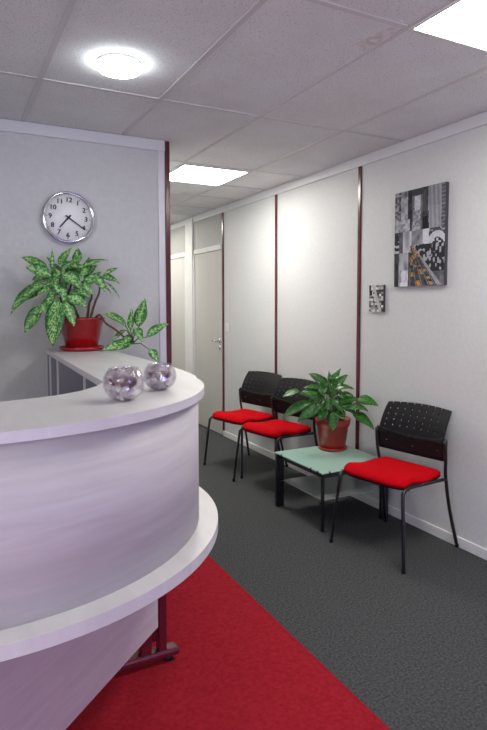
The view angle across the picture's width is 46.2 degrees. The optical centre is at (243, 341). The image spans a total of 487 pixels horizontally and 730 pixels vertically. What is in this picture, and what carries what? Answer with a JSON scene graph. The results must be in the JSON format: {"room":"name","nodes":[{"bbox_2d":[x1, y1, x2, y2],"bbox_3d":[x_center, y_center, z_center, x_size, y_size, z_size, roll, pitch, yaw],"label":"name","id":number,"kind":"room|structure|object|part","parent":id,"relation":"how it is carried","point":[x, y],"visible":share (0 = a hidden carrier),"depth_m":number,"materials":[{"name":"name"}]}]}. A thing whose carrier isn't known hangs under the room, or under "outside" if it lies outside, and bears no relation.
{"room":"lobby","nodes":[
{"label":"lobby","id":0,"kind":"room"},
{"bbox_2d":[45,354,96,396],"bbox_3d":[-0.744,0.326,2.896,0.266,0.422,1.540,-2,4,-27],"label":"storage cabinet","id":1,"kind":"object","parent":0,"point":[60,379],"visible":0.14,"depth_m":3.19,"materials":[{"name":"white paint"}]},
{"bbox_2d":[0,131,159,401],"bbox_3d":[-2.187,0.004,3.080,3.745,2.578,0.090,-2,4,-27],"label":"wall","id":2,"kind":"structure","parent":0,"point":[119,183],"depth_m":3.55,"materials":[{"name":"paint"}]},
{"bbox_2d":[41,191,94,243],"bbox_3d":[-1.083,-0.766,3.528,0.320,0.320,0.040,-2,4,-27],"label":"wall clock","id":3,"kind":"object","parent":2,"relation":"attached to","point":[67,217],"visible":1,"depth_m":3.52,"materials":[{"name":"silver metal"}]},
{"bbox_2d":[0,118,164,151],"bbox_3d":[-2.165,-1.242,2.953,3.745,0.070,0.018,-2,4,-27],"label":"trim","id":4,"kind":"structure","parent":2,"relation":"attached to","point":[6,125],"depth_m":3.54,"materials":[{"name":"white paint"}]},
{"bbox_2d":[157,151,166,364],"bbox_3d":[-0.547,-0.015,3.874,0.047,2.506,0.014,-2,4,-27],"label":"trim","id":5,"kind":"structure","parent":2,"relation":"attached to","point":[160,154],"depth_m":3.83,"materials":[{"name":"silver metal"}]},
{"bbox_2d":[164,141,171,366],"bbox_3d":[-0.532,-0.052,3.931,0.034,2.574,0.118,-2,4,-27],"label":"trim","id":6,"kind":"structure","parent":2,"relation":"attached to","point":[167,144],"depth_m":3.84,"materials":[{"name":"red metal"}]},
{"bbox_2d":[0,0,486,224],"bbox_3d":[-1.226,-1.312,2.665,5.352,0.101,11.000,-2,4,-27],"label":"ceiling","id":7,"kind":"structure","parent":0,"point":[285,46],"depth_m":2.77,"materials":[{"name":"tile"}]},
{"bbox_2d":[97,53,141,78],"bbox_3d":[-0.560,-1.235,2.570,0.198,0.045,0.198,-2,4,-27],"label":"round ceiling light","id":8,"kind":"object","parent":7,"relation":"attached to","point":[114,65],"visible":1,"depth_m":2.52,"materials":[{"name":"white plastic"}]},
{"bbox_2d":[170,163,249,185],"bbox_3d":[-0.344,-1.399,4.808,0.578,0.010,0.605,-2,4,-27],"label":"recessed light","id":9,"kind":"object","parent":7,"relation":"in","point":[186,173],"visible":0.83,"depth_m":4.76,"materials":[{"name":"white paint"}]},
{"bbox_2d":[0,0,486,215],"bbox_3d":[-1.173,-1.244,2.338,5.361,0.015,11.436,-2,4,-27],"label":"ceiling grid","id":10,"kind":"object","parent":7,"relation":"attached to","point":[70,5],"depth_m":2.82,"materials":[{"name":"grey metal"}]},
{"bbox_2d":[408,0,486,52],"bbox_3d":[1.047,-1.227,2.127,0.589,0.010,0.585,-2,4,-27],"label":"recessed light","id":11,"kind":"object","parent":7,"relation":"in","point":[460,22],"visible":1,"depth_m":2.22,"materials":[{"name":"white paint"}]},
{"bbox_2d":[198,124,486,548],"bbox_3d":[1.108,-0.059,3.957,0.100,2.578,10.800,-2,4,-27],"label":"wall","id":12,"kind":"structure","parent":0,"point":[428,346],"depth_m":4.10,"materials":[{"name":"paint"}]},
{"bbox_2d":[170,225,185,370],"bbox_3d":[-0.920,-0.262,7.676,0.076,2.508,0.750,-2,4,-27],"label":"door","id":13,"kind":"structure","parent":12,"relation":"in","point":[177,235],"depth_m":7.59,"materials":[{"name":"laminate"}]},
{"bbox_3d":[-0.894,-1.341,7.621,0.013,0.348,0.740,-2,4,-27],"label":"transom panel","id":14,"kind":"part","parent":13,"relation":"part of","materials":[{"name":"glass"}]},
{"bbox_2d":[185,217,193,374],"bbox_3d":[-0.674,-0.267,7.245,0.035,2.573,0.230,-2,4,-27],"label":"trim","id":15,"kind":"structure","parent":12,"relation":"attached to","point":[189,224],"depth_m":7.20,"materials":[{"name":"white paint"}]},
{"bbox_2d":[193,213,222,433],"bbox_3d":[-0.446,-0.204,6.763,0.076,2.508,0.801,-2,4,-27],"label":"door","id":16,"kind":"structure","parent":12,"relation":"in","point":[207,252],"depth_m":6.73,"materials":[{"name":"laminate"}]},
{"bbox_3d":[-0.426,-0.031,6.786,0.031,2.160,0.798,-2,4,-27],"label":"frame","id":17,"kind":"part","parent":16,"relation":"part of","materials":[{"name":"white paint"}]},
{"bbox_3d":[-0.420,-1.282,6.707,0.013,0.348,0.793,-2,4,-27],"label":"transom panel","id":18,"kind":"part","parent":16,"relation":"part of","materials":[{"name":"glass"}]},
{"bbox_2d":[222,212,224,430],"bbox_3d":[-0.227,-0.181,6.411,0.014,2.508,0.032,-2,4,-27],"label":"trim","id":19,"kind":"structure","parent":12,"relation":"attached to","point":[223,375],"depth_m":6.40,"materials":[{"name":"red"}]},
{"bbox_2d":[225,323,228,331],"bbox_3d":[-0.180,-0.153,6.313,0.017,0.095,0.084,-2,4,-27],"label":"light switch","id":20,"kind":"object","parent":12,"relation":"attached to","point":[226,324],"visible":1,"depth_m":6.30,"materials":[{"name":"white plastic"}]},
{"bbox_2d":[274,194,277,453],"bbox_3d":[0.307,-0.116,5.383,0.014,2.508,0.032,-2,4,-27],"label":"trim","id":21,"kind":"structure","parent":12,"relation":"attached to","point":[276,195],"depth_m":5.34,"materials":[{"name":"red metal"}]},
{"bbox_2d":[170,111,486,229],"bbox_3d":[1.055,-1.307,3.850,0.018,0.070,10.800,-2,4,-27],"label":"trim","id":22,"kind":"structure","parent":12,"relation":"attached to","point":[478,120],"depth_m":4.17,"materials":[{"name":"white paint"}]},
{"bbox_2d":[223,431,486,559],"bbox_3d":[1.658,1.272,2.861,0.015,0.062,8.200,-2,4,-27],"label":"baseboard","id":23,"kind":"structure","parent":12,"relation":"attached to","point":[475,549],"depth_m":3.86,"materials":[{"name":"white paint"}]},
{"bbox_2d":[355,166,361,449],"bbox_3d":[0.867,-0.046,4.305,0.014,2.508,0.032,-2,4,-27],"label":"trim","id":24,"kind":"structure","parent":12,"relation":"attached to","point":[359,167],"depth_m":4.28,"materials":[{"name":"red metal"}]},
{"bbox_2d":[369,285,384,311],"bbox_3d":[0.959,-0.310,4.096,0.019,0.190,0.152,-2,4,-27],"label":"picture","id":25,"kind":"object","parent":12,"relation":"attached to","point":[376,292],"visible":1,"depth_m":4.08,"materials":[{"name":"paper"}]},
{"bbox_2d":[394,182,448,286],"bbox_3d":[1.145,-0.676,3.702,0.027,0.628,0.443,-2,4,-27],"label":"picture","id":26,"kind":"object","parent":12,"relation":"attached to","point":[421,214],"visible":1,"depth_m":3.67,"materials":[{"name":"paper"}]},
{"bbox_2d":[198,424,486,729],"bbox_3d":[-1.221,1.360,2.839,5.352,0.100,11.000,-2,4,-27],"label":"floor","id":27,"kind":"structure","parent":0,"point":[411,646],"depth_m":2.99,"materials":[{"name":"grey carpet"}]},
{"bbox_2d":[66,555,390,729],"bbox_3d":[-0.769,1.463,0.422,3.726,0.007,6.086,-2,4,-27],"label":"carpet","id":28,"kind":"object","parent":27,"relation":"on","point":[235,667],"visible":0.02,"depth_m":2.25,"materials":[{"name":"red carpet"}]},
{"bbox_2d":[0,349,217,729],"bbox_3d":[-1.151,0.736,2.249,1.775,1.208,2.411,-2,4,-27],"label":"reception desk","id":29,"kind":"object","parent":28,"relation":"on","point":[104,510],"depth_m":1.46,"materials":[{"name":"laminate"}]},
{"bbox_3d":[-0.537,0.900,1.671,0.019,0.495,1.150,1,4,20],"label":"modesty panel","id":30,"kind":"part","parent":29,"relation":"part of","materials":[{"name":"laminate"}]},
{"bbox_2d":[10,247,167,361],"bbox_3d":[-0.912,-0.217,3.431,0.919,0.696,0.331,-2,4,-27],"label":"potted plant","id":31,"kind":"object","parent":29,"relation":"on","point":[80,334],"visible":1,"depth_m":3.34,"materials":[{"name":"green plant"}]},
{"bbox_3d":[-0.976,-0.051,3.440,0.276,0.185,0.276,-2,4,-27],"label":"pot","id":32,"kind":"part","parent":31,"relation":"part of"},
{"bbox_3d":[-0.937,-0.267,3.448,0.058,0.300,0.019,-3,5,-40],"label":"woody stem","id":33,"kind":"part","parent":31,"relation":"part of","materials":[{"name":"brown plant"}]},
{"bbox_3d":[-0.897,-0.238,3.438,0.085,0.244,0.020,-3,4,-34],"label":"woody stem","id":34,"kind":"part","parent":31,"relation":"part of","materials":[{"name":"brown plant"}]},
{"bbox_3d":[-0.789,-0.072,3.423,0.244,0.188,0.052,-1,4,-13],"label":"woody stem","id":35,"kind":"part","parent":31,"relation":"part of","materials":[{"name":"brown plant"}]},
{"bbox_3d":[-0.651,0.373,2.164,1.092,0.424,2.930,0,4,9],"label":"curved panel","id":36,"kind":"part","parent":29,"relation":"part of","materials":[{"name":"laminate"}]},
{"bbox_2d":[0,349,203,443],"bbox_3d":[-1.162,0.145,2.231,1.775,0.026,2.366,-2,4,-27],"label":"countertop","id":37,"kind":"structure","parent":29,"relation":"on","point":[92,409],"depth_m":1.59,"materials":[{"name":"laminate"}]},
{"bbox_2d":[0,487,217,661],"bbox_3d":[-1.153,0.599,2.239,1.770,0.034,2.411,-2,4,-27],"label":"countertop","id":38,"kind":"structure","parent":29,"relation":"on","point":[38,635],"depth_m":1.40,"materials":[{"name":"laminate"}]},
{"bbox_2d":[103,366,143,400],"bbox_3d":[-0.344,0.121,1.641,0.120,0.094,0.120,-2,4,-27],"label":"glass bowl","id":39,"kind":"object","parent":29,"relation":"on","point":[121,385],"visible":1,"depth_m":1.61,"materials":[{"name":"clear glass"}]},
{"bbox_2d":[108,376,138,388],"bbox_3d":[-0.344,0.121,1.641,0.086,0.034,0.086,-2,4,-27],"label":"candle","id":40,"kind":"object","parent":39,"relation":"on","point":[123,382],"depth_m":1.61,"materials":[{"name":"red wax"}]},
{"bbox_2d":[144,363,175,389],"bbox_3d":[-0.270,0.113,1.844,0.107,0.084,0.107,-2,4,-27],"label":"glass bowl","id":41,"kind":"object","parent":29,"relation":"on","point":[158,378],"visible":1,"depth_m":1.82,"materials":[{"name":"clear glass"}]},
{"bbox_2d":[148,371,171,381],"bbox_3d":[-0.270,0.113,1.844,0.077,0.030,0.077,-2,4,-27],"label":"candle","id":42,"kind":"object","parent":41,"relation":"on","point":[154,376],"depth_m":1.82,"materials":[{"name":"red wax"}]},
{"bbox_2d":[203,371,287,478],"bbox_3d":[0.018,0.723,5.255,0.569,0.852,0.559,-3,5,-40],"label":"chair","id":43,"kind":"object","parent":27,"relation":"on","point":[263,385],"visible":0.96,"depth_m":5.29,"materials":[{"name":"red fabric"}]},
{"bbox_3d":[-0.272,0.911,5.331,0.215,0.458,0.050,-2,4,-30],"label":"leg","id":44,"kind":"part","parent":43,"relation":"part of","materials":[{"name":"black metal"}]},
{"bbox_2d":[212,409,272,423],"bbox_3d":[-0.003,0.669,5.229,0.440,0.052,0.475,-3,5,-40],"label":"seat cushion","id":45,"kind":"object","parent":43,"relation":"on","point":[241,416],"depth_m":5.12,"materials":[{"name":"red fabric"}]},
{"bbox_3d":[0.013,0.788,5.588,0.036,0.672,0.149,3,5,43],"label":"leg","id":46,"kind":"part","parent":43,"relation":"part of","materials":[{"name":"black metal"}]},
{"bbox_3d":[0.035,0.934,4.972,0.050,0.458,0.215,3,5,40],"label":"leg","id":47,"kind":"part","parent":43,"relation":"part of","materials":[{"name":"black metal"}]},
{"bbox_3d":[0.175,0.390,5.368,0.136,0.202,0.474,-3,5,-40],"label":"panel","id":48,"kind":"part","parent":43,"relation":"part of","materials":[{"name":"black plastic"}]},
{"bbox_3d":[0.341,0.812,5.205,0.149,0.672,0.036,-3,4,-34],"label":"leg","id":49,"kind":"part","parent":43,"relation":"part of","materials":[{"name":"black metal"}]},
{"bbox_2d":[232,378,317,481],"bbox_3d":[0.297,0.756,4.749,0.569,0.852,0.559,-3,5,-39],"label":"chair","id":50,"kind":"object","parent":27,"relation":"on","point":[278,429],"visible":0.59,"depth_m":4.78,"materials":[{"name":"black plastic"}]},
{"bbox_3d":[0.010,0.943,4.833,0.215,0.458,0.050,-2,4,-29],"label":"leg","id":51,"kind":"part","parent":50,"relation":"part of","materials":[{"name":"black metal"}]},
{"bbox_3d":[0.302,0.821,5.081,0.036,0.672,0.149,4,5,45],"label":"leg","id":52,"kind":"part","parent":50,"relation":"part of","materials":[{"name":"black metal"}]},
{"bbox_2d":[242,419,310,437],"bbox_3d":[0.276,0.702,4.723,0.440,0.052,0.475,-3,5,-39],"label":"seat cushion","id":53,"kind":"object","parent":50,"relation":"on","point":[275,428],"depth_m":4.61,"materials":[{"name":"red fabric"}]},
{"bbox_3d":[0.305,0.967,4.465,0.050,0.458,0.215,3,5,41],"label":"leg","id":54,"kind":"part","parent":50,"relation":"part of","materials":[{"name":"black metal"}]},
{"bbox_3d":[0.458,0.422,4.857,0.136,0.202,0.474,-3,5,-39],"label":"panel","id":55,"kind":"part","parent":50,"relation":"part of","materials":[{"name":"black plastic"}]},
{"bbox_3d":[0.479,0.748,4.588,0.269,0.032,0.021,-3,5,-36],"label":"rail","id":56,"kind":"part","parent":50,"relation":"part of","materials":[{"name":"black metal"}]},
{"bbox_3d":[0.619,0.846,4.688,0.149,0.672,0.036,-2,4,-32],"label":"leg","id":57,"kind":"part","parent":50,"relation":"part of","materials":[{"name":"black metal"}]},
{"bbox_2d":[274,446,387,531],"bbox_3d":[0.628,1.022,4.093,0.592,0.404,0.610,-2,4,-27],"label":"side table","id":58,"kind":"object","parent":27,"relation":"on","point":[326,466],"visible":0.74,"depth_m":4.03,"materials":[{"name":"green glass"}]},
{"bbox_3d":[0.267,1.022,4.216,0.064,0.390,0.020,-2,4,-27],"label":"leg","id":59,"kind":"part","parent":58,"relation":"part of","materials":[{"name":"black metal"}]},
{"bbox_3d":[0.628,0.849,4.084,0.552,0.030,0.571,-2,4,-27],"label":"table frame","id":60,"kind":"part","parent":58,"relation":"part of","materials":[{"name":"black metal"}]},
{"bbox_3d":[0.517,1.053,3.733,0.018,0.390,0.020,-2,4,-27],"label":"leg","id":61,"kind":"part","parent":58,"relation":"part of","materials":[{"name":"black metal"}]},
{"bbox_3d":[0.628,0.827,4.083,0.588,0.010,0.607,-2,4,-27],"label":"glass","id":62,"kind":"part","parent":58,"relation":"part of","materials":[{"name":"green glass"}]},
{"bbox_2d":[282,368,377,451],"bbox_3d":[0.652,0.506,4.257,0.697,0.607,0.336,1,4,15],"label":"potted plant","id":63,"kind":"object","parent":58,"relation":"on","point":[332,426],"visible":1,"depth_m":4.19,"materials":[{"name":"green plant"}]},
{"bbox_3d":[0.671,0.684,4.299,0.268,0.227,0.268,-2,4,-27],"label":"pot","id":64,"kind":"part","parent":63,"relation":"part of","materials":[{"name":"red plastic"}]},
{"bbox_2d":[283,474,378,500],"bbox_3d":[0.633,1.024,4.090,0.514,0.008,0.490,-2,4,-27],"label":"shelf","id":65,"kind":"object","parent":58,"relation":"attached to","point":[311,484],"depth_m":4.03,"materials":[{"name":"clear glass"}]},
{"bbox_3d":[0.976,1.036,3.969,0.068,0.390,0.018,-2,4,-27],"label":"leg","id":66,"kind":"part","parent":58,"relation":"part of","materials":[{"name":"black metal"}]},
{"bbox_2d":[329,401,458,573],"bbox_3d":[0.930,0.835,3.517,0.569,0.852,0.559,-3,5,-39],"label":"chair","id":67,"kind":"object","parent":27,"relation":"on","point":[419,439],"visible":1,"depth_m":3.53,"materials":[{"name":"black metal"}]},
{"bbox_3d":[0.643,1.022,3.600,0.215,0.458,0.050,-2,4,-29],"label":"leg","id":68,"kind":"part","parent":67,"relation":"part of","materials":[{"name":"black metal"}]},
{"bbox_3d":[0.935,0.899,3.849,0.036,0.672,0.149,4,5,44],"label":"leg","id":69,"kind":"part","parent":67,"relation":"part of","materials":[{"name":"black metal"}]},
{"bbox_2d":[344,457,439,488],"bbox_3d":[0.909,0.780,3.491,0.440,0.052,0.475,-3,5,-39],"label":"seat cushion","id":70,"kind":"object","parent":67,"relation":"on","point":[388,472],"depth_m":3.39,"materials":[{"name":"red fabric"}]},
{"bbox_3d":[0.940,1.046,3.233,0.050,0.458,0.215,3,5,41],"label":"leg","id":71,"kind":"part","parent":67,"relation":"part of","materials":[{"name":"black metal"}]},
{"bbox_3d":[1.091,0.501,3.625,0.136,0.202,0.474,-3,5,-39],"label":"panel","id":72,"kind":"part","parent":67,"relation":"part of","materials":[{"name":"black plastic"}]},
{"bbox_3d":[1.112,0.827,3.356,0.269,0.032,0.021,-3,5,-36],"label":"rail","id":73,"kind":"part","parent":67,"relation":"part of","materials":[{"name":"black metal"}]},
{"bbox_3d":[1.252,0.924,3.457,0.149,0.672,0.036,-2,4,-32],"label":"leg","id":74,"kind":"part","parent":67,"relation":"part of","materials":[{"name":"black metal"}]}
]}

